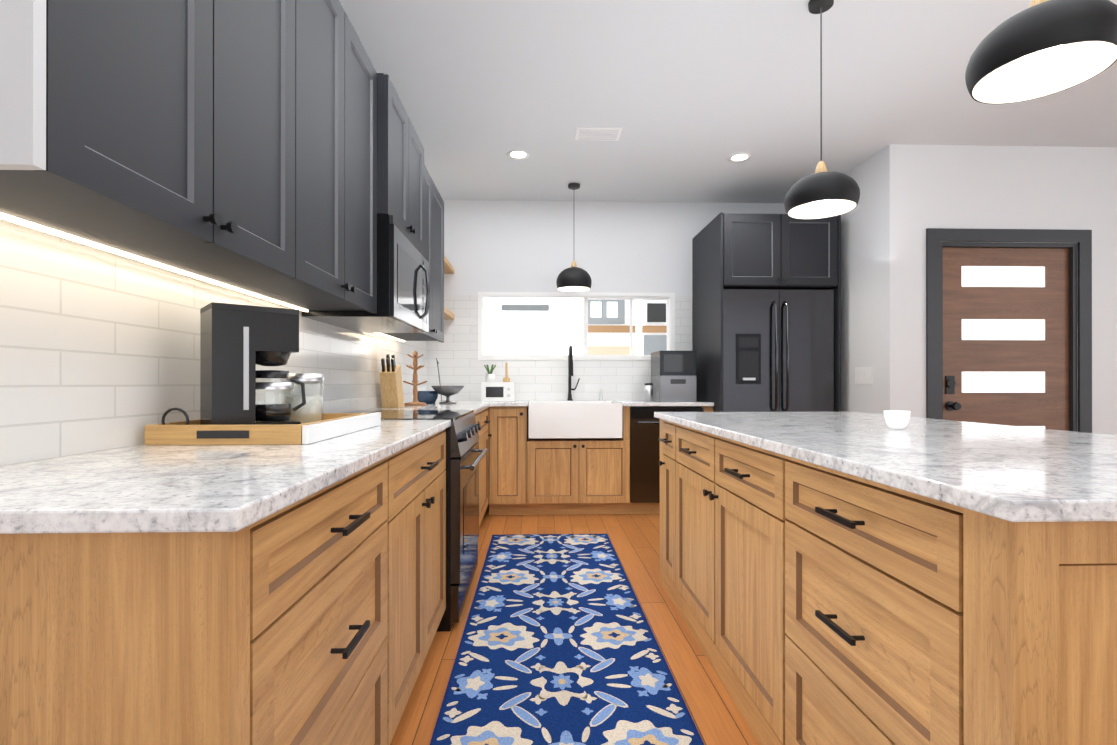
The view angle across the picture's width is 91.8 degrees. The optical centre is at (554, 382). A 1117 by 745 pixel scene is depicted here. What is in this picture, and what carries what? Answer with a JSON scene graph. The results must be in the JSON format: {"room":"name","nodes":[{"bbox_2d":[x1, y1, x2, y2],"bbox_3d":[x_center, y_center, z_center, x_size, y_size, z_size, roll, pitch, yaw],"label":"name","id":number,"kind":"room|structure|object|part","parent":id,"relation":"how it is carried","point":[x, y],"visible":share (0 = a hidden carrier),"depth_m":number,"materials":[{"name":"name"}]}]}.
{"room":"kitchen","nodes":[
{"label":"kitchen","id":0,"kind":"room"},
{"bbox_2d":[390,500,759,744],"bbox_3d":[1.591,1.120,1.114,7.400,0.080,8.450,0,0,-2],"label":"floor","id":1,"kind":"structure","parent":0,"point":[716,716],"depth_m":2.27,"materials":[{"name":"brown wood"}]},
{"bbox_2d":[0,0,495,744],"bbox_3d":[-0.779,-0.127,2.816,0.660,2.420,4.293,0,0,-2],"label":"kitchen cabinets","id":2,"kind":"object","parent":1,"relation":"on","point":[272,150],"depth_m":1.00,"materials":[{"name":"brown wood"}]},
{"bbox_3d":[-1.062,-0.303,2.384,0.015,0.007,3.190,0,0,-2],"label":"undercabinet led rail","id":3,"kind":"part","parent":2,"relation":"part of","materials":[{"name":"white plastic"}]},
{"bbox_2d":[0,420,450,533],"bbox_3d":[-0.747,0.175,1.502,0.643,0.030,1.668,0,0,-2],"label":"countertop","id":4,"kind":"structure","parent":2,"relation":"on","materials":[{"name":"stone"}]},
{"bbox_2d":[145,413,367,444],"bbox_3d":[-0.852,0.135,1.643,0.390,0.050,0.542,0,0,-2],"label":"tray","id":5,"kind":"object","parent":2,"relation":"on","point":[194,432],"visible":0.54,"depth_m":1.38,"materials":[{"name":"brown wood"}]},
{"bbox_2d":[161,408,188,424],"bbox_3d":[-0.969,0.106,1.411,0.111,0.079,0.007,0,0,-2],"label":"handle","id":6,"kind":"object","parent":5,"relation":"on","point":[177,409],"visible":0.52,"depth_m":1.41,"materials":[{"name":"black metal"}]},
{"bbox_2d":[200,302,305,424],"bbox_3d":[-0.875,-0.033,1.597,0.266,0.360,0.174,0,0,-42],"label":"coffee maker","id":7,"kind":"object","parent":5,"relation":"on","point":[238,343],"visible":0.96,"depth_m":1.51,"materials":[{"name":"black plastic"}]},
{"bbox_2d":[280,373,323,423],"bbox_3d":[-0.847,0.059,1.815,0.134,0.178,0.134,0,0,-2],"label":"canister","id":8,"kind":"object","parent":5,"relation":"on","point":[310,410],"visible":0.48,"depth_m":1.77,"materials":[{"name":"clear glass"}]},
{"bbox_2d":[302,412,380,443],"bbox_3d":[-0.648,0.136,1.701,0.016,0.048,0.640,0,0,-2],"label":"marble board","id":9,"kind":"object","parent":2,"relation":"on","point":[315,432],"visible":1,"depth_m":1.58,"materials":[{"name":"white stone"}]},
{"bbox_2d":[302,214,429,332],"bbox_3d":[-0.884,-0.504,2.715,0.441,0.443,0.752,0,0,-2],"label":"microwave","id":10,"kind":"object","parent":2,"relation":"attached to","point":[403,291],"visible":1,"depth_m":2.48,"materials":[{"name":"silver metal"}]},
{"bbox_2d":[379,354,404,407],"bbox_3d":[-1.044,-0.007,3.472,0.100,0.339,0.236,0,0,-2],"label":"knife block","id":11,"kind":"object","parent":2,"relation":"on","point":[391,385],"visible":0.98,"depth_m":3.40,"materials":[{"name":"brown wood"}]},
{"bbox_2d":[403,351,427,404],"bbox_3d":[-0.997,-0.031,3.861,0.174,0.390,0.174,0,0,-2],"label":"mug tree","id":12,"kind":"object","parent":2,"relation":"on","point":[415,381],"visible":1,"depth_m":3.85,"materials":[{"name":"brown wood"}]},
{"bbox_2d":[417,391,437,402],"bbox_3d":[-0.998,0.117,4.231,0.170,0.095,0.170,0,0,-2],"label":"pot","id":13,"kind":"object","parent":2,"relation":"on","point":[427,396],"visible":0.88,"depth_m":4.16,"materials":[{"name":"blue ceramic"}]},
{"bbox_2d":[368,403,490,413],"bbox_3d":[-0.816,0.179,3.711,0.643,0.030,1.225,0,0,-2],"label":"countertop","id":14,"kind":"structure","parent":2,"relation":"on","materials":[{"name":"stone"}]},
{"bbox_2d":[431,358,463,403],"bbox_3d":[-0.827,-0.011,4.177,0.256,0.351,0.256,0,0,-2],"label":"fruit bowl","id":15,"kind":"object","parent":2,"relation":"on","point":[447,391],"visible":1,"depth_m":4.11,"materials":[{"name":"silver metal"}]},
{"bbox_2d":[435,400,529,406],"bbox_3d":[-0.695,0.181,4.647,0.944,0.030,0.639,0,0,-2],"label":"countertop","id":16,"kind":"structure","parent":2,"relation":"on","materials":[{"name":"stone"}]},
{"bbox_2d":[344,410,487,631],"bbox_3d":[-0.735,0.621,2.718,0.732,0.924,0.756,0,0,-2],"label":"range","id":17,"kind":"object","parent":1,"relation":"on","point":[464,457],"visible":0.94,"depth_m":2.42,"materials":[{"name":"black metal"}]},
{"bbox_2d":[430,534,703,744],"bbox_3d":[0.019,1.075,2.105,0.810,0.012,3.430,0,0,-2],"label":"rug","id":18,"kind":"object","parent":1,"relation":"on","point":[558,645],"visible":1,"depth_m":2.08,"materials":[{"name":"blue fabric"}]},
{"bbox_2d":[496,345,713,514],"bbox_3d":[0.253,0.377,4.663,2.061,1.417,0.663,0,0,-2],"label":"sink base cabinet","id":19,"kind":"object","parent":1,"relation":"on","point":[600,456],"depth_m":4.38,"materials":[{"name":"brown wood"}]},
{"bbox_2d":[481,382,514,400],"bbox_3d":[-0.494,0.083,4.731,0.280,0.165,0.232,0,0,-2],"label":"appliance","id":20,"kind":"object","parent":19,"relation":"on","point":[497,391],"visible":1,"depth_m":4.63,"materials":[{"name":"white plastic"}]},
{"bbox_2d":[484,364,495,381],"bbox_3d":[-0.569,-0.077,4.736,0.110,0.153,0.097,0,0,-2],"label":"herb pot","id":21,"kind":"object","parent":20,"relation":"on","point":[489,376],"visible":1,"depth_m":4.71,"materials":[{"name":"white plastic"}]},
{"bbox_2d":[503,362,509,381],"bbox_3d":[-0.424,-0.087,4.740,0.064,0.172,0.062,0,0,-2],"label":"dish brush","id":22,"kind":"object","parent":20,"relation":"on","point":[506,378],"visible":1,"depth_m":4.73,"materials":[{"name":"brown wood"}]},
{"bbox_2d":[529,400,612,401],"bbox_3d":[0.148,0.182,4.931,0.759,0.030,0.124,0,0,-2],"label":"countertop","id":23,"kind":"structure","parent":19,"relation":"on","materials":[{"name":"stone"}]},
{"bbox_2d":[567,345,602,400],"bbox_3d":[0.276,-0.083,4.846,0.333,0.499,0.219,0,0,-2],"label":"faucet","id":24,"kind":"object","parent":19,"relation":"on","point":[570,352],"depth_m":4.90,"materials":[{"name":"black metal"}]},
{"bbox_2d":[644,383,652,400],"bbox_3d":[0.809,0.086,4.668,0.074,0.158,0.074,0,0,-2],"label":"tumbler","id":25,"kind":"object","parent":19,"relation":"on","point":[648,391],"visible":0.96,"depth_m":4.64,"materials":[{"name":"silver metal"}]},
{"bbox_2d":[613,400,713,405],"bbox_3d":[0.908,0.181,4.698,0.747,0.030,0.639,0,0,-2],"label":"countertop","id":26,"kind":"structure","parent":19,"relation":"on","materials":[{"name":"stone"}]},
{"bbox_2d":[651,351,695,401],"bbox_3d":[1.032,-0.050,4.740,0.310,0.430,0.372,0,0,-2],"label":"ice maker","id":27,"kind":"object","parent":19,"relation":"on","point":[673,376],"visible":0.98,"depth_m":4.56,"materials":[{"name":"silver metal"}]},
{"bbox_2d":[692,212,840,411],"bbox_3d":[1.772,-0.124,4.643,0.965,2.420,0.804,0,0,-2],"label":"surround","id":28,"kind":"object","parent":1,"relation":"on","point":[758,251],"visible":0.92,"depth_m":4.29,"materials":[{"name":"grey paint"}]},
{"bbox_2d":[723,289,834,411],"bbox_3d":[1.773,0.174,4.628,0.897,1.825,0.781,0,0,-2],"label":"fridge","id":29,"kind":"object","parent":1,"relation":"on","point":[778,350],"visible":0.52,"depth_m":4.30,"materials":[{"name":"black metal"}]},
{"bbox_2d":[654,416,1116,744],"bbox_3d":[1.118,0.636,1.861,1.109,0.890,2.190,0,0,-2],"label":"kitchen island","id":30,"kind":"object","parent":1,"relation":"on","point":[845,578],"depth_m":1.06,"materials":[{"name":"brown wood"}]},
{"bbox_2d":[654,412,1116,523],"bbox_3d":[1.137,0.176,1.862,1.120,0.030,2.240,0,0,-2],"label":"island countertop","id":31,"kind":"structure","parent":30,"relation":"on","point":[1035,475],"depth_m":1.19,"materials":[{"name":"white stone"}]},
{"bbox_2d":[883,410,910,428],"bbox_3d":[1.168,0.129,1.848,0.080,0.062,0.080,0,0,-2],"label":"bowl","id":32,"kind":"object","parent":31,"relation":"on","point":[897,419],"visible":1,"depth_m":1.82,"materials":[{"name":"white ceramic"}]},
{"bbox_2d":[443,200,786,499],"bbox_3d":[0.565,-0.293,5.087,3.800,2.760,0.150,0,0,-2],"label":"wall","id":33,"kind":"structure","parent":0,"point":[541,246],"depth_m":5.00,"materials":[{"name":"white paint"}]},
{"bbox_2d":[426,295,690,406],"bbox_3d":[0.045,-0.286,4.994,2.447,1.025,0.003,0,0,-2],"label":"wall tiles","id":34,"kind":"structure","parent":33,"relation":"attached to","point":[455,353],"depth_m":4.98,"materials":[{"name":"white tile"}]},
{"bbox_2d":[478,292,674,359],"bbox_3d":[0.201,-0.516,5.054,1.820,0.624,0.132,0,0,-2],"label":"window","id":35,"kind":"structure","parent":33,"relation":"in","point":[532,325],"depth_m":5.08,"materials":[{"name":"white"}]},
{"bbox_2d":[339,0,1116,202],"bbox_3d":[1.591,-1.730,1.120,7.400,0.100,8.450,0,0,-2],"label":"ceiling","id":36,"kind":"structure","parent":0,"point":[689,97],"depth_m":3.13,"materials":[{"name":"white paint"}]},
{"bbox_2d":[507,149,529,159],"bbox_3d":[-0.270,-1.671,3.977,0.170,0.005,0.170,0,0,-2],"label":"recessed light","id":37,"kind":"object","parent":36,"relation":"in","point":[517,154],"visible":1,"depth_m":3.98,"materials":[{"name":"white plastic"}]},
{"bbox_2d":[556,183,591,291],"bbox_3d":[0.161,-1.231,4.590,0.300,0.884,0.300,0,0,-2],"label":"light","id":38,"kind":"object","parent":36,"relation":"hanging from","point":[573,278],"visible":1,"depth_m":4.50,"materials":[{"name":"black metal"}]},
{"bbox_2d":[575,127,621,140],"bbox_3d":[0.291,-1.670,3.645,0.300,0.010,0.180,0,0,-2],"label":"ceiling vent","id":39,"kind":"object","parent":36,"relation":"in","point":[600,133],"visible":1,"depth_m":3.63,"materials":[{"name":"white plastic"}]},
{"bbox_2d":[728,152,751,162],"bbox_3d":[1.374,-1.671,4.029,0.170,0.005,0.170,0,0,-2],"label":"recessed light","id":40,"kind":"object","parent":36,"relation":"in","point":[739,157],"visible":1,"depth_m":4.03,"materials":[{"name":"white plastic"}]},
{"bbox_2d":[784,0,859,218],"bbox_3d":[1.171,-1.218,2.381,0.300,0.919,0.300,0,0,-2],"label":"pendant light","id":41,"kind":"object","parent":36,"relation":"hanging from","point":[821,192],"visible":1,"depth_m":2.35,"materials":[{"name":"black metal"}]},
{"bbox_2d":[965,0,1116,103],"bbox_3d":[1.204,-1.219,1.342,0.300,0.919,0.300,0,0,-2],"label":"pendant light","id":42,"kind":"object","parent":36,"relation":"hanging from","point":[1038,49],"visible":1,"depth_m":1.32,"materials":[{"name":"black metal"}]},
{"bbox_2d":[841,156,872,412],"bbox_3d":[2.409,-0.294,4.515,0.150,2.760,1.110,0,0,-2],"label":"wall","id":43,"kind":"structure","parent":0,"point":[856,224],"depth_m":4.18,"materials":[{"name":"white paint"}]},
{"bbox_2d":[855,367,872,383],"bbox_3d":[2.342,-0.051,4.098,0.008,0.124,0.214,0,0,-2],"label":"switch plate","id":44,"kind":"object","parent":43,"relation":"attached to","point":[863,375],"visible":1,"depth_m":4.09,"materials":[{"name":"white plastic"}]},
{"bbox_2d":[873,144,1116,434],"bbox_3d":[3.779,-0.295,3.922,2.850,2.760,0.140,0,0,-2],"label":"wall","id":45,"kind":"structure","parent":0,"point":[910,194],"depth_m":3.84,"materials":[{"name":"white paint"}]},
{"bbox_2d":[943,247,1068,430],"bbox_3d":[3.211,0.059,3.847,0.946,2.035,0.123,0,0,-2],"label":"door","id":46,"kind":"structure","parent":45,"relation":"in","point":[1005,336],"depth_m":3.87,"materials":[{"name":"brown wood"}]},
{"bbox_2d":[926,228,1091,432],"bbox_3d":[3.209,0.002,3.890,1.190,2.165,0.148,0,0,-2],"label":"door frame","id":47,"kind":"structure","parent":45,"relation":"attached to","point":[1077,244],"depth_m":3.83,"materials":[{"name":"grey paint"}]},
{"bbox_3d":[-1.132,-0.300,1.031,0.150,2.760,8.450,0,0,-2],"label":"wall","id":48,"kind":"structure","parent":0,"visible":0},
{"bbox_2d":[0,219,425,465],"bbox_3d":[-1.103,-0.290,2.533,0.003,1.025,4.850,0,0,-2],"label":"wall tiles","id":49,"kind":"structure","parent":48,"relation":"attached to","point":[99,349],"depth_m":1.29,"materials":[{"name":"white tile"}]},
{"bbox_2d":[444,307,453,319],"bbox_3d":[-1.034,-0.597,4.481,0.256,0.045,0.952,0,0,-2],"label":"shelf","id":50,"kind":"object","parent":48,"relation":"attached to","point":[448,315],"visible":0.23,"depth_m":4.73,"materials":[{"name":"brown wood"}]},
{"bbox_2d":[444,255,453,273],"bbox_3d":[-1.034,-1.017,4.482,0.256,0.045,0.952,0,0,-2],"label":"shelf","id":51,"kind":"object","parent":48,"relation":"attached to","point":[448,268],"visible":0.23,"depth_m":4.73,"materials":[{"name":"brown wood"}]},
{"label":"outside","id":52,"kind":"structure","parent":0,"visible":0},
{"bbox_2d":[588,300,666,354],"bbox_3d":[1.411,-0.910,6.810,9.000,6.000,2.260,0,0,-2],"label":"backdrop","id":53,"kind":"structure","parent":52,"point":[608,327],"depth_m":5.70,"materials":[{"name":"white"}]}
]}

